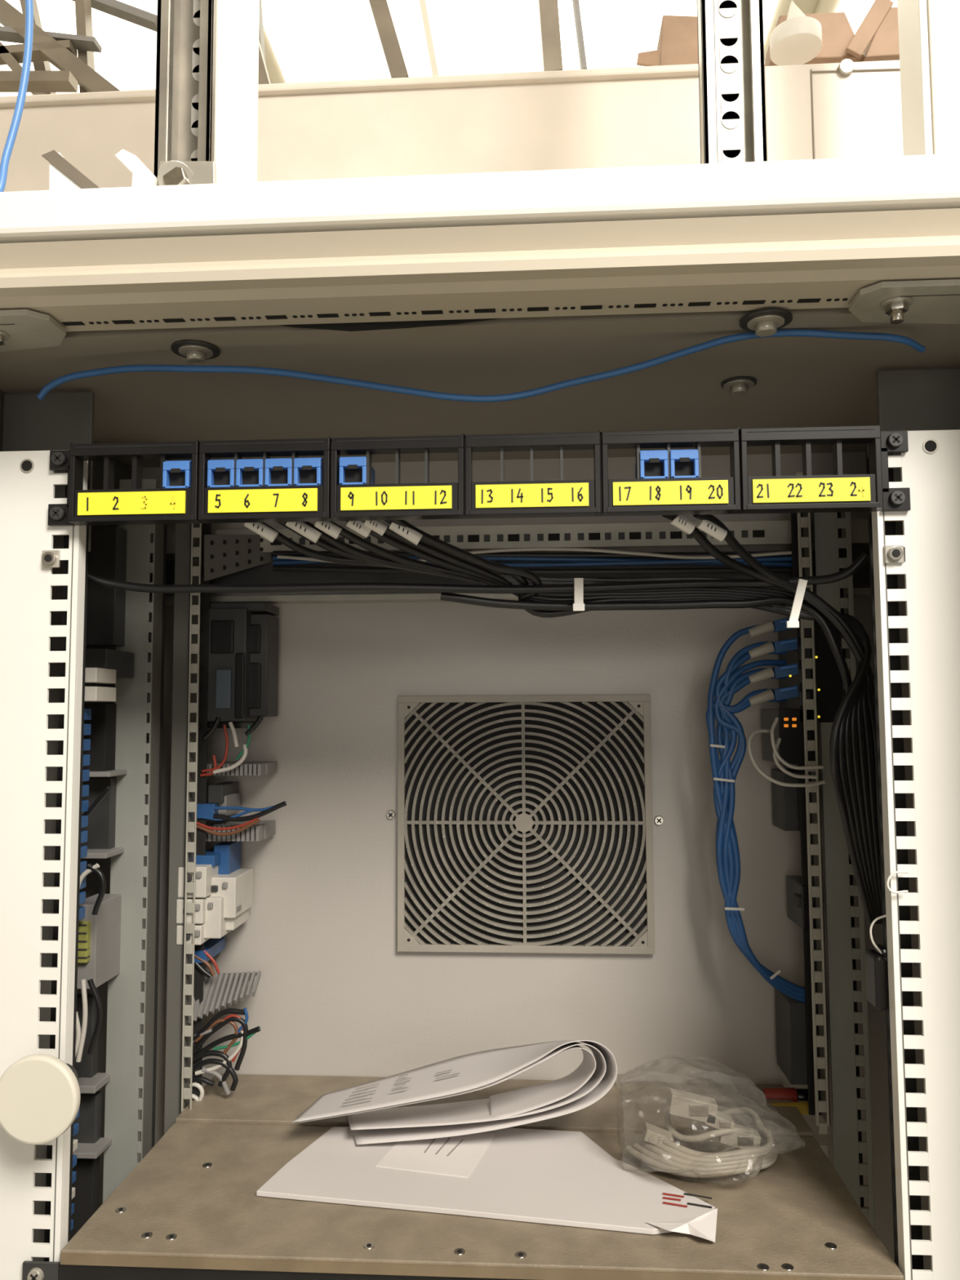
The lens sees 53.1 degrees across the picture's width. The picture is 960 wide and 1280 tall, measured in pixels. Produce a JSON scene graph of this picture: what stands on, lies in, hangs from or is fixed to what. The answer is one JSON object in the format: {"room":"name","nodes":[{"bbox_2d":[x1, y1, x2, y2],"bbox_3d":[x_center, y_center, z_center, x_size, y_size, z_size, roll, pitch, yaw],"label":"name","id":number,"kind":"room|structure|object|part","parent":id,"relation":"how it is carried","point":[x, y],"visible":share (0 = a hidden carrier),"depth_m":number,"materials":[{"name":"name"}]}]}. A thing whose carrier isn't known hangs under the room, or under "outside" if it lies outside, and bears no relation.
{"room":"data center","nodes":[
{"label":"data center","id":0,"kind":"room"},
{"bbox_2d":[0,0,157,96],"bbox_3d":[-1.205,-1.401,2.392,1.240,0.035,0.940,-1,-4,4],"label":"window","id":1,"kind":"structure","parent":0,"point":[126,60],"depth_m":2.24,"materials":[{"name":"white glass"}]},
{"bbox_2d":[0,60,764,191],"bbox_3d":[0.043,-0.308,0.951,1.850,0.433,0.147,-1,-4,4],"label":"wall trunking","id":2,"kind":"structure","parent":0,"point":[642,116],"depth_m":0.90,"materials":[{"name":"paint"}]},
{"bbox_2d":[636,15,698,66],"bbox_3d":[0.189,-0.578,0.966,0.072,0.063,0.100,-1,-4,4],"label":"cardboard box","id":3,"kind":"object","parent":2,"relation":"on","point":[677,42],"visible":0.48,"depth_m":0.94,"materials":[{"name":"brown cardboard"}]},
{"bbox_2d":[0,0,890,94],"bbox_3d":[-0.061,-0.776,1.167,1.122,0.315,0.220,-1,-4,4],"label":"window frame","id":4,"kind":"structure","parent":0,"point":[76,67],"depth_m":1.21,"materials":[{"name":"paint"}]},
{"bbox_2d":[261,0,795,84],"bbox_3d":[0.092,-1.414,2.311,1.240,0.035,0.940,-1,-4,4],"label":"window","id":5,"kind":"structure","parent":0,"point":[306,41],"depth_m":2.23,"materials":[{"name":"white glass"}]},
{"bbox_2d":[268,0,818,84],"bbox_3d":[-0.041,-1.613,0.224,6.000,0.050,6.200,-1,-4,4],"label":"ceiling","id":6,"kind":"structure","parent":0,"point":[806,6],"depth_m":2.18,"materials":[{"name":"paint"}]},
{"bbox_2d":[813,0,897,34],"bbox_3d":[1.390,-1.426,2.229,1.240,0.035,0.940,-1,-4,4],"label":"ceiling light panel","id":7,"kind":"object","parent":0,"point":[855,11],"depth_m":2.15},
{"bbox_3d":[-0.025,1.429,-0.005,6.000,0.050,6.200,-1,-4,4],"label":"floor","id":8,"kind":"structure","parent":0,"visible":0},
{"bbox_2d":[0,149,959,1279],"bbox_3d":[0.003,0.587,0.581,0.650,1.714,0.353,-1,-4,4],"label":"tall cabinet","id":9,"kind":"object","parent":8,"relation":"on","point":[504,282],"depth_m":0.58,"materials":[{"name":"metal"}]},
{"bbox_2d":[0,0,33,191],"bbox_3d":[-0.251,-0.290,0.503,0.029,0.144,0.009,1,-5,-21],"label":"cable","id":10,"kind":"object","parent":9,"relation":"on","point":[17,115],"visible":1,"depth_m":0.51,"materials":[{"name":"blue plastic"}]},
{"bbox_3d":[-0.231,0.241,0.515,0.045,0.045,0.031,-1,-4,4],"label":"round door knob","id":11,"kind":"part","parent":9,"relation":"part of","materials":[{"name":"white plastic"}]},
{"bbox_3d":[-0.267,0.191,0.548,0.074,0.604,0.021,-1,-4,4],"label":"rail","id":12,"kind":"part","parent":9,"relation":"part of","materials":[{"name":"white metal"}]},
{"bbox_3d":[-0.273,0.166,0.663,0.053,0.502,0.070,-1,-4,4],"label":"side terminal strip","id":13,"kind":"part","parent":9,"relation":"part of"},
{"bbox_3d":[-0.193,-0.254,0.520,0.111,0.045,0.018,-2,-5,22],"label":"angle bracket","id":14,"kind":"part","parent":9,"relation":"part of","materials":[{"name":"white metal"}]},
{"bbox_3d":[-0.253,0.192,0.704,0.029,0.625,0.020,-1,-4,4],"label":"post","id":15,"kind":"part","parent":9,"relation":"part of","materials":[{"name":"metal"}]},
{"bbox_2d":[153,0,216,177],"bbox_3d":[-0.168,-0.863,0.593,0.032,1.288,0.030,-1,-4,4],"label":"channel","id":16,"kind":"object","parent":9,"relation":"on","point":[186,29],"visible":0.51,"depth_m":0.54,"materials":[{"name":"metal"}]},
{"bbox_3d":[-0.221,0.191,0.732,0.022,0.619,0.040,-1,-4,4],"label":"rail","id":17,"kind":"part","parent":9,"relation":"part of","materials":[{"name":"metal"}]},
{"bbox_2d":[176,601,286,1107],"bbox_3d":[-0.188,0.165,0.746,0.085,0.388,0.065,-1,-4,4],"label":"electrical components","id":18,"kind":"object","parent":9,"relation":"attached to","point":[243,657],"visible":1,"depth_m":0.74,"materials":[{"name":"grey plastic"}]},
{"bbox_2d":[213,0,259,183],"bbox_3d":[-0.137,-0.865,0.573,0.017,1.288,0.025,-1,-4,4],"label":"support post","id":19,"kind":"object","parent":9,"relation":"on","point":[237,42],"visible":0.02,"depth_m":0.52,"materials":[{"name":"white metal"}]},
{"bbox_3d":[-0.190,-0.065,0.756,0.055,0.041,0.003,2,-5,-31],"label":"perforated plate","id":20,"kind":"part","parent":9,"relation":"part of","materials":[{"name":"paint"}]},
{"bbox_3d":[-0.006,0.378,0.504,0.487,0.082,0.005,-1,-4,4],"label":"blank rack panel","id":21,"kind":"part","parent":9,"relation":"part of","materials":[{"name":"metal"}]},
{"bbox_3d":[-0.009,-0.076,0.545,0.488,0.075,0.031,-1,-4,4],"label":"patch panel","id":22,"kind":"part","parent":9,"relation":"part of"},
{"bbox_3d":[0.001,-0.161,0.656,0.610,0.004,0.278,-1,-4,4],"label":"roof panel","id":23,"kind":"part","parent":9,"relation":"part of","materials":[{"name":"paint"}]},
{"bbox_2d":[36,328,925,402],"bbox_3d":[-0.007,-0.149,0.538,0.504,0.036,0.015,-1,-4,4],"label":"cable","id":24,"kind":"object","parent":9,"relation":"attached to","point":[910,342],"visible":1,"depth_m":0.53,"materials":[{"name":"blue plastic"}]},
{"bbox_2d":[60,1074,903,1279],"bbox_3d":[0.003,0.341,0.631,0.446,0.009,0.251,-1,-4,4],"label":"shelf","id":25,"kind":"object","parent":9,"relation":"attached to","point":[192,1201],"visible":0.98,"depth_m":0.55,"materials":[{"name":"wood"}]},
{"bbox_2d":[291,1040,617,1144],"bbox_3d":[-0.016,0.303,0.664,0.215,0.076,0.065,-1,-4,4],"label":"folded papers","id":26,"kind":"object","parent":25,"relation":"on","point":[372,1118],"visible":1,"depth_m":0.65,"materials":[{"name":"paper"}]},
{"bbox_2d":[342,1069,459,1104],"bbox_3d":[-0.053,0.307,0.664,0.078,0.019,0.037,-1,-4,4],"label":"print","id":27,"kind":"object","parent":26,"relation":"attached to","point":[419,1084],"depth_m":0.66},
{"bbox_2d":[256,1126,717,1242],"bbox_3d":[0.011,0.333,0.608,0.270,0.006,0.122,-1,-4,13],"label":"envelope","id":28,"kind":"object","parent":25,"relation":"on","point":[564,1178],"visible":0.99,"depth_m":0.59,"materials":[{"name":"white paper"}]},
{"bbox_2d":[662,1192,711,1208],"bbox_3d":[0.122,0.328,0.563,0.030,0.001,0.017,-1,-4,4],"label":"print","id":29,"kind":"object","parent":28,"relation":"on","point":[670,1200],"depth_m":0.56,"materials":[{"name":"black"}]},
{"bbox_2d":[613,1054,805,1184],"bbox_3d":[0.147,0.308,0.624,0.113,0.057,0.116,-1,-4,4],"label":"bag","id":30,"kind":"object","parent":25,"relation":"on","point":[661,1153],"visible":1,"depth_m":0.61,"materials":[{"name":"grey"}]},
{"bbox_2d":[760,1087,808,1115],"bbox_3d":[0.230,0.343,0.712,0.050,0.015,0.025,-1,-4,4],"label":"screwdriver","id":31,"kind":"object","parent":25,"relation":"on","point":[799,1096],"visible":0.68,"depth_m":0.71,"materials":[{"name":"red plastic"}]},
{"bbox_2d":[87,514,882,924],"bbox_3d":[0.004,0.046,0.563,0.503,0.256,0.072,0,-4,-3],"label":"bundle","id":32,"kind":"object","parent":9,"relation":"attached to","point":[852,741],"visible":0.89,"depth_m":0.58,"materials":[{"name":"black plastic"}]},
{"bbox_3d":[0.013,0.581,0.741,0.610,1.552,0.004,-1,-4,4],"label":"wall panel","id":33,"kind":"part","parent":9,"relation":"part of","materials":[{"name":"paint"}]},
{"bbox_2d":[386,694,663,954],"bbox_3d":[0.035,0.146,0.767,0.222,0.203,0.006,-1,-4,4],"label":"grille","id":34,"kind":"object","parent":9,"relation":"attached to","point":[525,822],"visible":1,"depth_m":0.77,"materials":[{"name":"plastic"}]},
{"bbox_2d":[272,547,792,574],"bbox_3d":[0.042,-0.061,0.743,0.412,0.024,0.008,-1,-4,4],"label":"wiring","id":35,"kind":"object","parent":9,"relation":"attached to","point":[604,557],"visible":0.61,"depth_m":0.74,"materials":[{"name":"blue plastic"}]},
{"bbox_2d":[697,0,767,164],"bbox_3d":[0.142,-0.865,0.595,0.035,1.288,0.014,-1,-4,4],"label":"channel","id":36,"kind":"object","parent":9,"relation":"on","point":[732,97],"visible":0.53,"depth_m":0.56,"materials":[{"name":"metal"}]},
{"bbox_2d":[774,987,807,1084],"bbox_3d":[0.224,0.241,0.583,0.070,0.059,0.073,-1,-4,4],"label":"switch","id":37,"kind":"object","parent":9,"relation":"attached to","point":[790,1013],"depth_m":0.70,"materials":[{"name":"black plastic"}]},
{"bbox_2d":[747,618,843,831],"bbox_3d":[0.222,0.054,0.585,0.070,0.127,0.224,-1,-4,4],"label":"switch","id":38,"kind":"object","parent":9,"relation":"attached to","point":[781,731],"depth_m":0.70,"materials":[{"name":"black plastic"}]},
{"bbox_2d":[705,617,804,1002],"bbox_3d":[0.207,0.126,0.707,0.079,0.286,0.023,-1,-4,4],"label":"cords","id":39,"kind":"object","parent":38,"relation":"attached to","point":[724,771],"visible":0.99,"depth_m":0.70,"materials":[{"name":"blue plastic"}]},
{"bbox_2d":[786,875,816,929],"bbox_3d":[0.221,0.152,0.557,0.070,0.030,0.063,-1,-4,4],"label":"switch","id":40,"kind":"object","parent":9,"relation":"attached to","point":[797,895],"depth_m":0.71,"materials":[{"name":"black plastic"}]},
{"bbox_3d":[0.241,0.186,0.703,0.010,0.619,0.040,-1,-4,4],"label":"rail","id":41,"kind":"part","parent":9,"relation":"part of","materials":[{"name":"metal"}]},
{"bbox_2d":[764,58,903,160],"bbox_3d":[0.243,-0.296,0.678,0.099,0.166,0.104,-1,-4,4],"label":"junction box","id":42,"kind":"object","parent":9,"relation":"on","point":[846,108],"visible":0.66,"depth_m":0.63,"materials":[{"name":"paint"}]},
{"bbox_2d":[769,0,822,65],"bbox_3d":[0.219,-0.426,0.659,0.039,0.046,0.034,-1,-4,4],"label":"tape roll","id":43,"kind":"object","parent":42,"relation":"on","point":[797,40],"visible":0.96,"depth_m":0.65,"materials":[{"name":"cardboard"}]},
{"bbox_2d":[764,0,899,66],"bbox_3d":[0.259,-0.431,0.703,0.097,0.044,0.052,-1,-4,4],"label":"cardboard box","id":44,"kind":"object","parent":42,"relation":"on","point":[877,37],"visible":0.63,"depth_m":0.68,"materials":[{"name":"brown cardboard"}]},
{"bbox_3d":[0.262,0.189,0.698,0.026,0.625,0.020,-1,-4,4],"label":"post","id":45,"kind":"part","parent":9,"relation":"part of","materials":[{"name":"black metal"}]},
{"bbox_3d":[0.219,0.162,0.522,0.011,0.078,0.036,0,-4,-7],"label":"door latch","id":46,"kind":"part","parent":9,"relation":"part of","materials":[{"name":"white metal"}]},
{"bbox_3d":[0.258,0.186,0.515,0.076,0.604,0.021,-1,-4,4],"label":"rail","id":47,"kind":"part","parent":9,"relation":"part of","materials":[{"name":"white metal"}]},
{"bbox_2d":[897,0,959,155],"bbox_3d":[0.244,-0.867,0.566,0.023,1.288,0.032,-1,-4,4],"label":"support post","id":48,"kind":"object","parent":9,"relation":"on","point":[929,30],"visible":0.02,"depth_m":0.51,"materials":[{"name":"paint"}]}
]}

